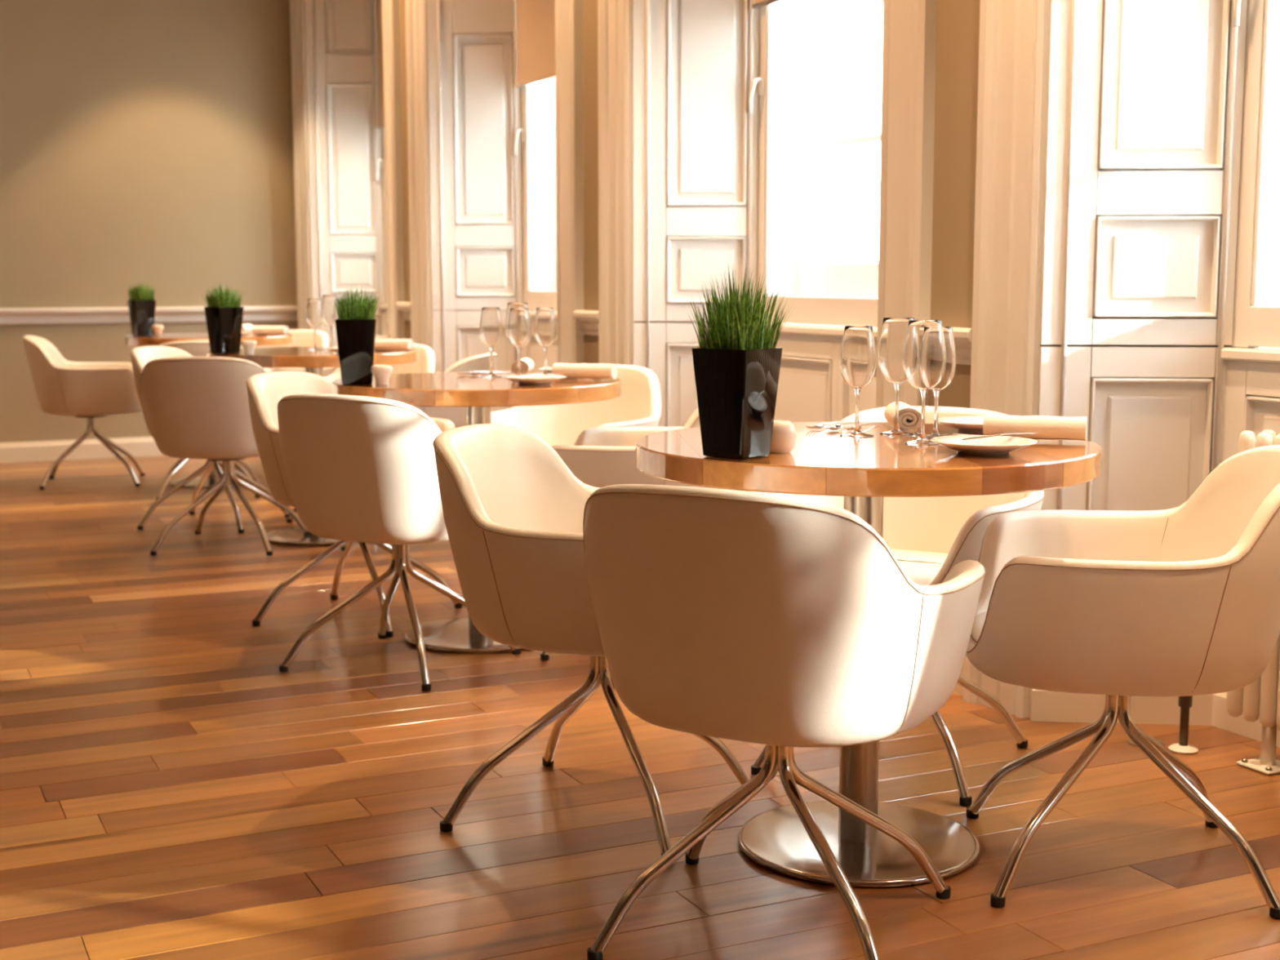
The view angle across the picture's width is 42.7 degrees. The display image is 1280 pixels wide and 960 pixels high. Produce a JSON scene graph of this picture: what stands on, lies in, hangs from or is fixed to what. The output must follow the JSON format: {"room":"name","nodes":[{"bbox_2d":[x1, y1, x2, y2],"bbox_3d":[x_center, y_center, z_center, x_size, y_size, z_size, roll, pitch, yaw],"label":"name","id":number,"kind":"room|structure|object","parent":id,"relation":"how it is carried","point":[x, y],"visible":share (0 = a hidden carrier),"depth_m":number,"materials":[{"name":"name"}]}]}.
{"room":"restaurant dining room","nodes":[
{"label":"restaurant dining room","id":0,"kind":"room"},
{"bbox_2d":[0,0,297,443],"bbox_3d":[-4.727,-1.679,8.596,7.120,3.300,0.150,-3,8,-26],"label":"wall","id":1,"kind":"structure","parent":0,"point":[145,141],"depth_m":9.39,"materials":[{"name":"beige paint"}]},
{"bbox_2d":[0,436,165,462],"bbox_3d":[-4.969,-0.071,8.584,6.500,0.112,0.018,-3,8,-26],"label":"baseboard","id":2,"kind":"structure","parent":1,"relation":"attached to","point":[42,451],"depth_m":9.40,"materials":[{"name":"paint"}]},
{"bbox_2d":[0,306,297,324],"bbox_3d":[-4.963,-0.831,8.477,6.500,0.090,0.046,-3,8,-26],"label":"trim","id":3,"kind":"structure","parent":1,"relation":"attached to","point":[251,313],"depth_m":9.41,"materials":[{"name":"beige paint"}]},
{"bbox_2d":[0,455,1279,959],"bbox_3d":[-2.266,0.776,3.049,7.760,0.200,12.450,-3,8,-26],"label":"floor","id":4,"kind":"structure","parent":0,"point":[168,792],"depth_m":3.30,"materials":[{"name":"brown"}]},
{"bbox_2d":[22,335,144,489],"bbox_3d":[-2.805,-0.360,8.310,0.586,0.751,0.608,-2,7,-14],"label":"tub chair","id":5,"kind":"object","parent":4,"relation":"on","point":[63,387],"visible":0.88,"depth_m":8.07,"materials":[{"name":"white leather"}]},
{"bbox_2d":[124,332,293,488],"bbox_3d":[-2.163,-0.356,8.284,0.824,0.750,0.824,-3,8,-26],"label":"pedestal table","id":6,"kind":"object","parent":4,"relation":"on","point":[263,340],"visible":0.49,"depth_m":8.07,"materials":[{"name":"brown wood"}]},
{"bbox_2d":[127,281,156,336],"bbox_3d":[-2.464,-0.856,8.102,0.134,0.284,0.140,-5,9,-36],"label":"grass planter","id":7,"kind":"object","parent":6,"relation":"on","point":[142,304],"visible":1,"depth_m":8.06,"materials":[{"name":"black paint"}]},
{"bbox_2d":[151,324,163,336],"bbox_3d":[-2.389,-0.740,8.104,0.059,0.055,0.059,-3,8,-26],"label":"tealight holder","id":8,"kind":"object","parent":6,"relation":"on","point":[157,329],"visible":1,"depth_m":8.09,"materials":[{"name":"beige ceramic"}]},
{"bbox_2d":[252,325,288,334],"bbox_3d":[-1.858,-0.754,8.233,0.179,0.043,0.056,2,7,16],"label":"rolled napkin","id":9,"kind":"object","parent":6,"relation":"on","point":[267,330],"visible":0.95,"depth_m":8.21,"materials":[{"name":"white fabric"}]},
{"bbox_2d":[129,346,289,533],"bbox_3d":[-1.825,-0.189,6.936,0.586,0.751,0.608,2,7,12],"label":"tub chair","id":10,"kind":"object","parent":4,"relation":"on","point":[140,357],"visible":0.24,"depth_m":6.88,"materials":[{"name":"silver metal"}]},
{"bbox_2d":[155,340,270,499],"bbox_3d":[-2.084,-0.307,7.886,0.608,0.751,0.586,-2,7,-13],"label":"tub chair","id":11,"kind":"object","parent":4,"relation":"on","point":[194,348],"visible":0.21,"depth_m":7.68,"materials":[{"name":"white leather"}]},
{"bbox_2d":[140,356,309,555],"bbox_3d":[-1.600,-0.112,6.308,0.602,0.753,0.587,1,7,6],"label":"tub chair","id":12,"kind":"object","parent":4,"relation":"on","point":[196,407],"visible":0.74,"depth_m":6.06,"materials":[{"name":"white leather"}]},
{"bbox_2d":[254,329,328,372],"bbox_3d":[-1.988,-0.429,8.864,0.608,0.751,0.586,4,8,27],"label":"tub chair","id":13,"kind":"object","parent":4,"relation":"on","point":[302,338],"visible":0.05,"depth_m":9.02,"materials":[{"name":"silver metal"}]},
{"bbox_2d":[206,346,417,546],"bbox_3d":[-1.301,-0.142,6.565,0.824,0.750,0.824,-3,8,-26],"label":"pedestal table","id":14,"kind":"object","parent":4,"relation":"on","point":[313,362],"visible":0.5,"depth_m":6.33,"materials":[{"name":"brown wood"}]},
{"bbox_2d":[200,281,244,354],"bbox_3d":[-1.586,-0.622,6.243,0.133,0.280,0.147,7,10,44],"label":"grass planter","id":15,"kind":"object","parent":14,"relation":"on","point":[224,313],"visible":1,"depth_m":6.21,"materials":[{"name":"black paint"}]},
{"bbox_2d":[240,340,256,355],"bbox_3d":[-1.477,-0.500,6.182,0.059,0.055,0.059,-3,8,-26],"label":"tealight holder","id":16,"kind":"object","parent":14,"relation":"on","point":[248,346],"visible":1,"depth_m":6.17,"materials":[{"name":"beige ceramic"}]},
{"bbox_2d":[306,298,323,350],"bbox_3d":[-1.311,-0.627,6.595,0.067,0.204,0.067,-1,7,-7],"label":"wine glass","id":17,"kind":"object","parent":14,"relation":"on","point":[313,309],"visible":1,"depth_m":6.57,"materials":[{"name":"white"}]},
{"bbox_2d":[306,298,322,327],"bbox_3d":[-1.311,-0.670,6.589,0.067,0.116,0.067,-3,8,-26],"label":"bowl","id":18,"kind":"object","parent":17,"relation":"on","point":[313,309],"depth_m":6.56,"materials":[{"name":"clear glass"}]},
{"bbox_2d":[321,295,337,349],"bbox_3d":[-1.257,-0.640,6.642,0.076,0.218,0.076,-3,8,-26],"label":"wine glass","id":19,"kind":"object","parent":14,"relation":"on","point":[327,304],"visible":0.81,"depth_m":6.61,"materials":[{"name":"white"}]},
{"bbox_2d":[321,295,337,325],"bbox_3d":[-1.257,-0.687,6.636,0.076,0.124,0.076,-3,8,-26],"label":"bowl","id":20,"kind":"object","parent":19,"relation":"on","point":[327,304],"depth_m":6.60,"materials":[{"name":"clear glass"}]},
{"bbox_2d":[374,338,413,350],"bbox_3d":[-0.996,-0.540,6.514,0.179,0.043,0.056,2,7,16],"label":"rolled napkin","id":21,"kind":"object","parent":14,"relation":"on","point":[386,344],"visible":0.81,"depth_m":6.49,"materials":[{"name":"white fabric"}]},
{"bbox_2d":[271,335,391,377],"bbox_3d":[-1.548,-0.359,8.305,0.586,0.751,0.608,1,7,11],"label":"tub chair","id":22,"kind":"object","parent":4,"relation":"on","point":[327,371],"visible":0.07,"depth_m":8.01,"materials":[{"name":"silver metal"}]},
{"bbox_2d":[245,371,462,637],"bbox_3d":[-0.883,0.048,5.031,0.586,0.751,0.608,3,8,20],"label":"tub chair","id":23,"kind":"object","parent":4,"relation":"on","point":[265,390],"visible":0.23,"depth_m":4.96,"materials":[{"name":"white leather"}]},
{"bbox_2d":[286,343,435,522],"bbox_3d":[-1.187,-0.205,7.066,0.608,0.751,0.586,4,8,27],"label":"tub chair","id":24,"kind":"object","parent":4,"relation":"on","point":[425,362],"visible":0.06,"depth_m":7.17,"materials":[{"name":"white leather"}]},
{"bbox_2d":[277,394,520,691],"bbox_3d":[-0.654,0.126,4.406,0.608,0.751,0.586,3,8,26],"label":"tub chair","id":25,"kind":"object","parent":4,"relation":"on","point":[359,468],"visible":0.68,"depth_m":4.16,"materials":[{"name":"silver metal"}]},
{"bbox_2d":[340,352,497,551],"bbox_3d":[-0.855,-0.123,6.410,0.586,0.751,0.608,1,7,11],"label":"tub chair","id":26,"kind":"object","parent":4,"relation":"on","point":[456,415],"visible":0.08,"depth_m":6.16,"materials":[{"name":"white leather"}]},
{"bbox_2d":[332,371,622,653],"bbox_3d":[-0.464,0.085,4.740,0.824,0.750,0.824,-3,8,-26],"label":"pedestal table","id":27,"kind":"object","parent":4,"relation":"on","point":[477,393],"visible":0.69,"depth_m":4.48,"materials":[{"name":"brown wood"}]},
{"bbox_2d":[333,285,379,384],"bbox_3d":[-0.779,-0.405,4.496,0.136,0.282,0.143,-1,7,-8],"label":"grass planter","id":28,"kind":"object","parent":27,"relation":"on","point":[356,323],"visible":1,"depth_m":4.45,"materials":[{"name":"black paint"}]},
{"bbox_2d":[370,364,392,385],"bbox_3d":[-0.704,-0.286,4.464,0.059,0.055,0.059,-3,8,-26],"label":"tealight holder","id":29,"kind":"object","parent":27,"relation":"on","point":[381,373],"visible":1,"depth_m":4.45,"materials":[{"name":"beige ceramic"}]},
{"bbox_2d":[480,306,502,377],"bbox_3d":[-0.438,-0.406,4.820,0.067,0.204,0.067,-1,7,-7],"label":"wine glass","id":30,"kind":"object","parent":27,"relation":"on","point":[491,323],"visible":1,"depth_m":4.79,"materials":[{"name":"white"}]},
{"bbox_2d":[480,306,502,346],"bbox_3d":[-0.438,-0.449,4.815,0.067,0.116,0.067,-3,8,-26],"label":"bowl","id":31,"kind":"object","parent":30,"relation":"on","point":[491,323],"depth_m":4.79,"materials":[{"name":"clear glass"}]},
{"bbox_2d":[504,302,530,374],"bbox_3d":[-0.358,-0.411,4.803,0.076,0.218,0.076,-3,8,-26],"label":"wine glass","id":32,"kind":"object","parent":27,"relation":"on","point":[509,304],"visible":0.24,"depth_m":4.78,"materials":[{"name":"white"}]},
{"bbox_2d":[504,302,530,340],"bbox_3d":[-0.358,-0.457,4.797,0.076,0.124,0.076,-3,8,-26],"label":"bowl","id":33,"kind":"object","parent":32,"relation":"on","point":[509,304],"depth_m":4.77,"materials":[{"name":"clear glass"}]},
{"bbox_2d":[507,307,530,374],"bbox_3d":[-0.348,-0.394,4.728,0.067,0.204,0.067,-1,7,-7],"label":"wine glass","id":34,"kind":"object","parent":27,"relation":"on","point":[518,326],"visible":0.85,"depth_m":4.70,"materials":[{"name":"white"}]},
{"bbox_2d":[507,307,530,347],"bbox_3d":[-0.348,-0.438,4.722,0.067,0.116,0.067,-3,8,-26],"label":"bowl","id":35,"kind":"object","parent":34,"relation":"on","point":[518,326],"depth_m":4.70,"materials":[{"name":"clear glass"}]},
{"bbox_2d":[510,357,533,374],"bbox_3d":[-0.355,-0.345,4.949,0.056,0.043,0.166,0,7,2],"label":"rolled napkin","id":36,"kind":"object","parent":27,"relation":"on","point":[526,364],"visible":0.77,"depth_m":4.87,"materials":[{"name":"white fabric"}]},
{"bbox_2d":[502,374,566,385],"bbox_3d":[-0.290,-0.274,4.506,0.177,0.022,0.177,-3,8,-26],"label":"plate","id":37,"kind":"object","parent":27,"relation":"on","point":[531,380],"visible":0.99,"depth_m":4.47,"materials":[{"name":"white"}]},
{"bbox_2d":[533,306,556,374],"bbox_3d":[-0.278,-0.404,4.809,0.067,0.204,0.067,-1,7,-7],"label":"wine glass","id":38,"kind":"object","parent":27,"relation":"on","point":[544,326],"visible":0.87,"depth_m":4.78,"materials":[{"name":"white"}]},
{"bbox_2d":[533,306,556,346],"bbox_3d":[-0.278,-0.448,4.803,0.067,0.116,0.067,-3,8,-26],"label":"bowl","id":39,"kind":"object","parent":38,"relation":"on","point":[544,326],"depth_m":4.78,"materials":[{"name":"clear glass"}]},
{"bbox_2d":[551,363,617,378],"bbox_3d":[-0.159,-0.312,4.689,0.179,0.043,0.056,2,7,16],"label":"rolled napkin","id":40,"kind":"object","parent":27,"relation":"on","point":[584,371],"visible":0.94,"depth_m":4.67,"materials":[{"name":"white fabric"}]},
{"bbox_2d":[465,364,661,446],"bbox_3d":[-0.233,0.010,5.341,0.608,0.751,0.586,4,8,27],"label":"tub chair","id":41,"kind":"object","parent":4,"relation":"on","point":[639,404],"visible":0.13,"depth_m":5.50,"materials":[{"name":"white leather"}]},
{"bbox_2d":[432,423,749,855],"bbox_3d":[-0.089,0.277,3.196,0.586,0.751,0.608,2,7,18],"label":"tub chair","id":42,"kind":"object","parent":4,"relation":"on","point":[513,508],"visible":0.52,"depth_m":3.02,"materials":[{"name":"white leather"}]},
{"bbox_2d":[540,408,728,660],"bbox_3d":[0.013,0.098,4.634,0.586,0.751,0.608,1,7,9],"label":"tub chair","id":43,"kind":"object","parent":4,"relation":"on","point":[604,456],"visible":0.16,"depth_m":4.35,"materials":[{"name":"white leather"}]},
{"bbox_2d":[582,484,986,959],"bbox_3d":[0.215,0.352,2.591,0.608,0.751,0.586,4,8,29],"label":"tub chair","id":44,"kind":"object","parent":4,"relation":"on","point":[780,623],"visible":1,"depth_m":2.35,"materials":[{"name":"white plastic"}]},
{"bbox_2d":[635,422,1102,887],"bbox_3d":[0.404,0.303,2.990,0.824,0.750,0.824,-3,8,-26],"label":"pedestal table","id":45,"kind":"object","parent":4,"relation":"on","point":[864,471],"visible":0.8,"depth_m":2.85,"materials":[{"name":"brown wood"}]},
{"bbox_2d":[687,259,795,458],"bbox_3d":[0.159,-0.200,2.687,0.165,0.323,0.166,6,9,39],"label":"grass planter","id":46,"kind":"object","parent":45,"relation":"on","point":[737,364],"visible":1,"depth_m":2.66,"materials":[{"name":"black paint"}]},
{"bbox_2d":[769,420,795,453],"bbox_3d":[0.236,-0.073,2.763,0.054,0.054,0.054,-3,8,-26],"label":"tealight holder","id":47,"kind":"object","parent":45,"relation":"on","point":[784,432],"visible":0.87,"depth_m":2.74,"materials":[{"name":"beige ceramic"}]},
{"bbox_2d":[805,421,842,428],"bbox_3d":[0.367,-0.111,3.231,0.024,0.009,0.192,3,8,24],"label":"fork","id":48,"kind":"object","parent":45,"relation":"on","point":[817,426],"visible":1,"depth_m":3.19,"materials":[{"name":"silver metal"}]},
{"bbox_2d":[824,421,861,430],"bbox_3d":[0.402,-0.108,3.216,0.035,0.008,0.192,3,8,24],"label":"spoon","id":49,"kind":"object","parent":45,"relation":"on","point":[838,426],"visible":0.95,"depth_m":3.17,"materials":[{"name":"silver metal"}]},
{"bbox_2d":[824,425,843,430],"bbox_3d":[0.373,-0.099,3.152,0.035,0.006,0.052,3,8,24],"label":"bowl","id":50,"kind":"object","parent":49,"relation":"on","point":[835,427],"depth_m":3.16,"materials":[{"name":"silver metal"}]},
{"bbox_2d":[840,325,875,437],"bbox_3d":[0.404,-0.183,3.036,0.067,0.204,0.067,-1,7,-7],"label":"wine glass","id":51,"kind":"object","parent":45,"relation":"on","point":[858,353],"visible":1,"depth_m":3.01,"materials":[{"name":"white"}]},
{"bbox_2d":[840,325,875,388],"bbox_3d":[0.404,-0.227,3.031,0.067,0.116,0.067,-3,8,-26],"label":"bowl","id":52,"kind":"object","parent":51,"relation":"on","point":[858,353],"depth_m":3.01,"materials":[{"name":"clear glass"}]},
{"bbox_2d":[877,317,915,435],"bbox_3d":[0.484,-0.195,3.074,0.076,0.218,0.076,-3,8,-26],"label":"wine glass","id":53,"kind":"object","parent":45,"relation":"on","point":[894,330],"visible":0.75,"depth_m":3.04,"materials":[{"name":"white"}]},
{"bbox_2d":[877,317,915,383],"bbox_3d":[0.484,-0.242,3.068,0.076,0.124,0.076,-3,8,-26],"label":"bowl","id":54,"kind":"object","parent":53,"relation":"on","point":[894,330],"depth_m":3.04,"materials":[{"name":"clear glass"}]},
{"bbox_2d":[884,401,921,429],"bbox_3d":[0.513,-0.127,3.200,0.056,0.043,0.166,0,7,2],"label":"rolled napkin","id":55,"kind":"object","parent":45,"relation":"on","point":[909,418],"visible":0.88,"depth_m":3.12,"materials":[{"name":"white fabric"}]},
{"bbox_2d":[902,320,946,444],"bbox_3d":[0.504,-0.174,2.904,0.076,0.218,0.076,-3,8,-26],"label":"wine glass","id":56,"kind":"object","parent":45,"relation":"on","point":[924,355],"visible":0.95,"depth_m":2.87,"materials":[{"name":"white"}]},
{"bbox_2d":[902,320,946,390],"bbox_3d":[0.504,-0.221,2.898,0.076,0.124,0.076,-3,8,-26],"label":"bowl","id":57,"kind":"object","parent":56,"relation":"on","point":[924,355],"depth_m":2.87,"materials":[{"name":"clear glass"}]},
{"bbox_2d":[918,326,955,439],"bbox_3d":[0.541,-0.177,2.984,0.067,0.204,0.067,-1,7,-7],"label":"wine glass","id":58,"kind":"object","parent":45,"relation":"on","point":[950,368],"visible":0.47,"depth_m":2.96,"materials":[{"name":"white"}]},
{"bbox_2d":[930,326,955,390],"bbox_3d":[0.541,-0.221,2.979,0.067,0.116,0.067,-3,8,-26],"label":"bowl","id":59,"kind":"object","parent":58,"relation":"on","point":[950,368],"depth_m":2.96,"materials":[{"name":"clear glass"}]},
{"bbox_2d":[937,416,984,433],"bbox_3d":[0.654,-0.104,3.140,0.177,0.022,0.177,-3,8,-26],"label":"napkin","id":60,"kind":"object","parent":45,"relation":"on","point":[974,424],"visible":0.56,"depth_m":3.13,"materials":[{"name":"white fabric"}]},
{"bbox_2d":[930,435,1037,455],"bbox_3d":[0.578,-0.056,2.756,0.177,0.022,0.177,-3,8,-26],"label":"plate","id":61,"kind":"object","parent":45,"relation":"on","point":[997,445],"visible":0.98,"depth_m":2.76,"materials":[{"name":"white ceramic"}]},
{"bbox_2d":[962,431,1036,439],"bbox_3d":[0.611,-0.075,2.783,0.206,0.006,0.019,-6,10,-42],"label":"table knife","id":62,"kind":"object","parent":61,"relation":"on","point":[994,435],"visible":1,"depth_m":2.77,"materials":[{"name":"silver metal"}]},
{"bbox_2d":[982,414,1086,440],"bbox_3d":[0.709,-0.094,2.939,0.179,0.043,0.056,2,7,16],"label":"rolled napkin","id":63,"kind":"object","parent":45,"relation":"on","point":[1046,427],"visible":0.96,"depth_m":2.92,"materials":[{"name":"white fabric"}]},
{"bbox_2d":[751,405,1044,806],"bbox_3d":[0.559,0.235,3.533,0.608,0.751,0.586,4,8,27],"label":"tub chair","id":64,"kind":"object","parent":4,"relation":"on","point":[927,537],"visible":0.23,"depth_m":3.64,"materials":[{"name":"white leather"}]},
{"bbox_2d":[888,548,948,586],"bbox_3d":[0.537,0.208,3.487,0.433,0.062,0.456,4,8,27],"label":"seat cushion","id":65,"kind":"object","parent":64,"relation":"on","point":[922,566],"depth_m":3.49,"materials":[{"name":"beige leather"}]},
{"bbox_2d":[965,444,1279,919],"bbox_3d":[0.864,0.315,2.893,0.586,0.751,0.608,1,7,9],"label":"tub chair","id":66,"kind":"object","parent":4,"relation":"on","point":[1184,600],"visible":0.95,"depth_m":2.67,"materials":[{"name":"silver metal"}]},
{"bbox_2d":[969,610,986,644],"bbox_3d":[0.817,0.282,2.896,0.456,0.062,0.433,1,7,9],"label":"seat cushion","id":67,"kind":"object","parent":66,"relation":"on","point":[978,635],"depth_m":2.89,"materials":[{"name":"beige leather"}]},
{"bbox_2d":[1168,695,1198,754],"bbox_3d":[1.216,0.515,3.632,0.082,0.170,0.064,-3,8,-26],"label":"pipe","id":68,"kind":"object","parent":4,"relation":"on","point":[1184,703],"visible":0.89,"depth_m":3.62,"materials":[{"name":"metal"}]},
{"bbox_2d":[1226,429,1279,774],"bbox_3d":[1.567,0.315,3.019,0.094,0.718,1.187,-3,8,-26],"label":"radiator","id":69,"kind":"object","parent":4,"relation":"on","point":[1261,697],"visible":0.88,"depth_m":3.47,"materials":[{"name":"metal"}]},
{"bbox_2d":[377,0,1231,408],"bbox_3d":[0.946,-1.153,4.379,0.620,3.300,12.450,-3,8,-26],"label":"wall","id":70,"kind":"structure","parent":0,"point":[957,28],"depth_m":4.09,"materials":[{"name":"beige paint"}]},
{"bbox_2d":[289,0,313,329],"bbox_3d":[-1.991,-1.635,9.654,0.046,2.950,0.210,-3,8,-26],"label":"trim","id":71,"kind":"structure","parent":70,"relation":"attached to","point":[297,7],"depth_m":9.61,"materials":[{"name":"beige paint"}]},
{"bbox_2d":[305,0,384,346],"bbox_3d":[-1.712,-1.620,9.534,0.430,2.950,0.036,1,7,5],"label":"trim","id":72,"kind":"structure","parent":70,"relation":"attached to","point":[345,144],"depth_m":9.50,"materials":[{"name":"beige paint"}]},
{"bbox_2d":[375,0,384,128],"bbox_3d":[-1.281,-2.483,8.916,0.050,1.033,1.074,-3,8,-26],"label":"roller blind","id":73,"kind":"object","parent":70,"relation":"attached to","point":[379,30],"visible":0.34,"depth_m":9.36,"materials":[{"name":"beige fabric"}]},
{"bbox_2d":[375,127,387,303],"bbox_3d":[-1.188,-2.001,9.023,0.246,2.063,1.100,-3,8,-26],"label":"window","id":74,"kind":"structure","parent":70,"relation":"in","point":[383,160],"depth_m":9.50,"materials":[{"name":"beige paint"}]},
{"bbox_2d":[379,303,388,335],"bbox_3d":[-1.218,-0.535,9.188,0.156,0.884,1.100,-3,8,-26],"label":"trim","id":75,"kind":"structure","parent":70,"relation":"attached to","point":[384,306],"depth_m":9.55,"materials":[{"name":"beige paint"}]},
{"bbox_2d":[382,0,405,339],"bbox_3d":[-1.228,-1.440,8.091,0.046,2.950,0.210,-3,8,-26],"label":"trim","id":76,"kind":"structure","parent":70,"relation":"attached to","point":[390,8],"depth_m":8.03,"materials":[{"name":"beige paint"}]},
{"bbox_2d":[395,302,410,320],"bbox_3d":[-1.134,-0.820,7.973,0.046,0.090,0.220,-3,8,-26],"label":"trim","id":77,"kind":"structure","parent":70,"relation":"attached to","point":[405,307],"depth_m":7.99,"materials":[{"name":"beige paint"}]},
{"bbox_2d":[404,0,432,350],"bbox_3d":[-1.040,-1.392,7.707,0.046,2.950,0.210,-3,8,-26],"label":"trim","id":78,"kind":"structure","parent":70,"relation":"attached to","point":[416,11],"depth_m":7.69,"materials":[{"name":"beige paint"}]},
{"bbox_2d":[427,0,523,412],"bbox_3d":[-0.760,-1.377,7.588,0.430,2.950,0.036,1,7,5],"label":"window shutter","id":79,"kind":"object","parent":70,"relation":"attached to","point":[475,101],"depth_m":7.59,"materials":[{"name":"beige paint"}]},
{"bbox_2d":[513,77,556,311],"bbox_3d":[-0.236,-1.758,7.077,0.246,2.063,1.100,-3,8,-26],"label":"window","id":80,"kind":"structure","parent":70,"relation":"in","point":[535,299],"depth_m":7.54,"materials":[{"name":"beige paint"}]},
{"bbox_2d":[533,77,555,290],"bbox_3d":[-0.415,-1.809,7.595,0.214,2.095,0.002,-3,8,-26],"label":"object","id":81,"kind":"structure","parent":80,"relation":"attached to","point":[544,91],"depth_m":7.63,"materials":[{"name":"white glass"}]},
{"bbox_2d":[515,0,555,87],"bbox_3d":[-0.330,-2.247,6.969,0.050,1.020,1.074,-3,8,-26],"label":"roller blind","id":82,"kind":"object","parent":70,"relation":"attached to","point":[535,19],"visible":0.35,"depth_m":7.29,"materials":[{"name":"beige fabric"}]},
{"bbox_2d":[521,311,557,372],"bbox_3d":[-0.267,-0.293,7.242,0.156,0.884,1.100,-3,8,-26],"label":"trim","id":83,"kind":"structure","parent":70,"relation":"attached to","point":[533,351],"depth_m":7.50,"materials":[{"name":"beige paint"}]},
{"bbox_2d":[555,0,584,363],"bbox_3d":[-0.276,-1.197,6.145,0.046,2.950,0.210,-3,8,-26],"label":"trim","id":84,"kind":"structure","parent":70,"relation":"attached to","point":[568,13],"depth_m":6.11,"materials":[{"name":"beige paint"}]},
{"bbox_2d":[573,310,598,335],"bbox_3d":[-0.182,-0.578,6.027,0.046,0.090,0.220,-3,8,-26],"label":"trim","id":85,"kind":"structure","parent":70,"relation":"attached to","point":[588,319],"depth_m":6.04,"materials":[{"name":"beige paint"}]},
{"bbox_2d":[597,0,633,365],"bbox_3d":[-0.088,-1.149,5.761,0.046,2.950,0.210,-3,8,-26],"label":"trim","id":86,"kind":"structure","parent":70,"relation":"attached to","point":[615,17],"depth_m":5.76,"materials":[{"name":"beige paint"}]},
{"bbox_2d":[633,0,759,491],"bbox_3d":[0.191,-1.134,5.641,0.430,2.950,0.036,1,7,5],"label":"window shutter","id":87,"kind":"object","parent":70,"relation":"attached to","point":[695,62],"depth_m":5.66,"materials":[{"name":"beige paint"}]},
{"bbox_2d":[773,0,822,296],"bbox_3d":[0.536,-1.566,5.649,0.214,2.095,0.002,-3,8,-26],"label":"trim","id":88,"kind":"structure","parent":70,"relation":"attached to","point":[788,11],"depth_m":5.69,"materials":[{"name":"white paint"}]},
{"bbox_2d":[748,0,883,327],"bbox_3d":[0.715,-1.516,5.130,0.246,2.063,1.100,-3,8,-26],"label":"window","id":89,"kind":"structure","parent":70,"relation":"in","point":[832,294],"depth_m":5.60,"materials":[{"name":"beige paint"}]},
{"bbox_2d":[751,0,783,8],"bbox_3d":[0.621,-2.025,5.020,0.050,0.978,1.074,-3,8,-26],"label":"roller blind","id":90,"kind":"object","parent":89,"relation":"attached to","point":[757,3],"visible":1,"depth_m":5.50,"materials":[{"name":"beige fabric"}]},
{"bbox_2d":[765,323,877,422],"bbox_3d":[0.685,-0.050,5.296,0.156,0.884,1.100,-3,8,-26],"label":"trim","id":91,"kind":"structure","parent":70,"relation":"attached to","point":[812,387],"depth_m":5.36,"materials":[{"name":"beige paint"}]},
{"bbox_2d":[875,20,883,406],"bbox_3d":[0.753,-0.991,4.490,0.036,2.950,0.430,5,8,33],"label":"trim","id":92,"kind":"structure","parent":70,"relation":"attached to","point":[882,20],"depth_m":4.34,"materials":[{"name":"beige paint"}]},
{"bbox_2d":[875,0,937,408],"bbox_3d":[0.675,-0.955,4.198,0.046,2.950,0.210,-3,8,-26],"label":"trim","id":93,"kind":"structure","parent":70,"relation":"attached to","point":[909,26],"depth_m":4.19,"materials":[{"name":"beige paint"}]},
{"bbox_2d":[952,664,963,695],"bbox_3d":[0.782,0.477,4.188,0.018,0.112,0.220,-3,8,-26],"label":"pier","id":94,"kind":"object","parent":70,"relation":"attached to","point":[958,689],"depth_m":4.12,"materials":[{"name":"paint"}]},
{"bbox_2d":[952,327,972,364],"bbox_3d":[0.769,-0.335,4.080,0.046,0.090,0.220,-3,8,-26],"label":"trim","id":95,"kind":"structure","parent":70,"relation":"attached to","point":[962,335],"depth_m":4.02,"materials":[{"name":"beige paint"}]},
{"bbox_2d":[962,0,1050,718],"bbox_3d":[0.863,-0.907,3.814,0.046,2.950,0.210,-3,8,-26],"label":"trim","id":96,"kind":"structure","parent":70,"relation":"attached to","point":[1014,38],"depth_m":3.84,"materials":[{"name":"beige paint"}]},
{"bbox_2d":[1028,0,1247,725],"bbox_3d":[1.142,-0.892,3.695,0.430,2.950,0.036,1,7,5],"label":"shutter","id":97,"kind":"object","parent":70,"relation":"attached to","point":[1145,97],"depth_m":3.75,"materials":[{"name":"beige paint"}]},
{"bbox_2d":[1211,346,1279,747],"bbox_3d":[1.636,0.192,3.349,0.156,0.884,1.100,-3,8,-26],"label":"trim","id":98,"kind":"structure","parent":70,"relation":"attached to","point":[1252,393],"depth_m":3.71,"materials":[{"name":"beige paint"}]},
{"bbox_2d":[1229,0,1279,347],"bbox_3d":[1.667,-1.273,3.184,0.246,2.063,1.100,-3,8,-26],"label":"window","id":99,"kind":"structure","parent":70,"relation":"in","point":[1255,325],"depth_m":3.67,"materials":[{"name":"beige paint"}]},
{"bbox_2d":[1262,0,1279,306],"bbox_3d":[1.487,-1.324,3.703,0.214,2.095,0.002,-3,8,-26],"label":"trim","id":100,"kind":"structure","parent":70,"relation":"attached to","point":[1271,290],"depth_m":3.77,"materials":[{"name":"white paint"}]},
{"label":"outside","id":101,"kind":"structure","parent":0,"visible":0},
{"bbox_3d":[28.477,2.407,14.219,56.700,0.200,120.000,-3,8,-26],"label":"street","id":102,"kind":"object","parent":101,"visible":0},
{"bbox_2d":[818,0,883,263],"bbox_3d":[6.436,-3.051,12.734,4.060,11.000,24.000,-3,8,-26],"label":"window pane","id":103,"kind":"structure","parent":102,"relation":"on","point":[851,106],"depth_m":16.96,"materials":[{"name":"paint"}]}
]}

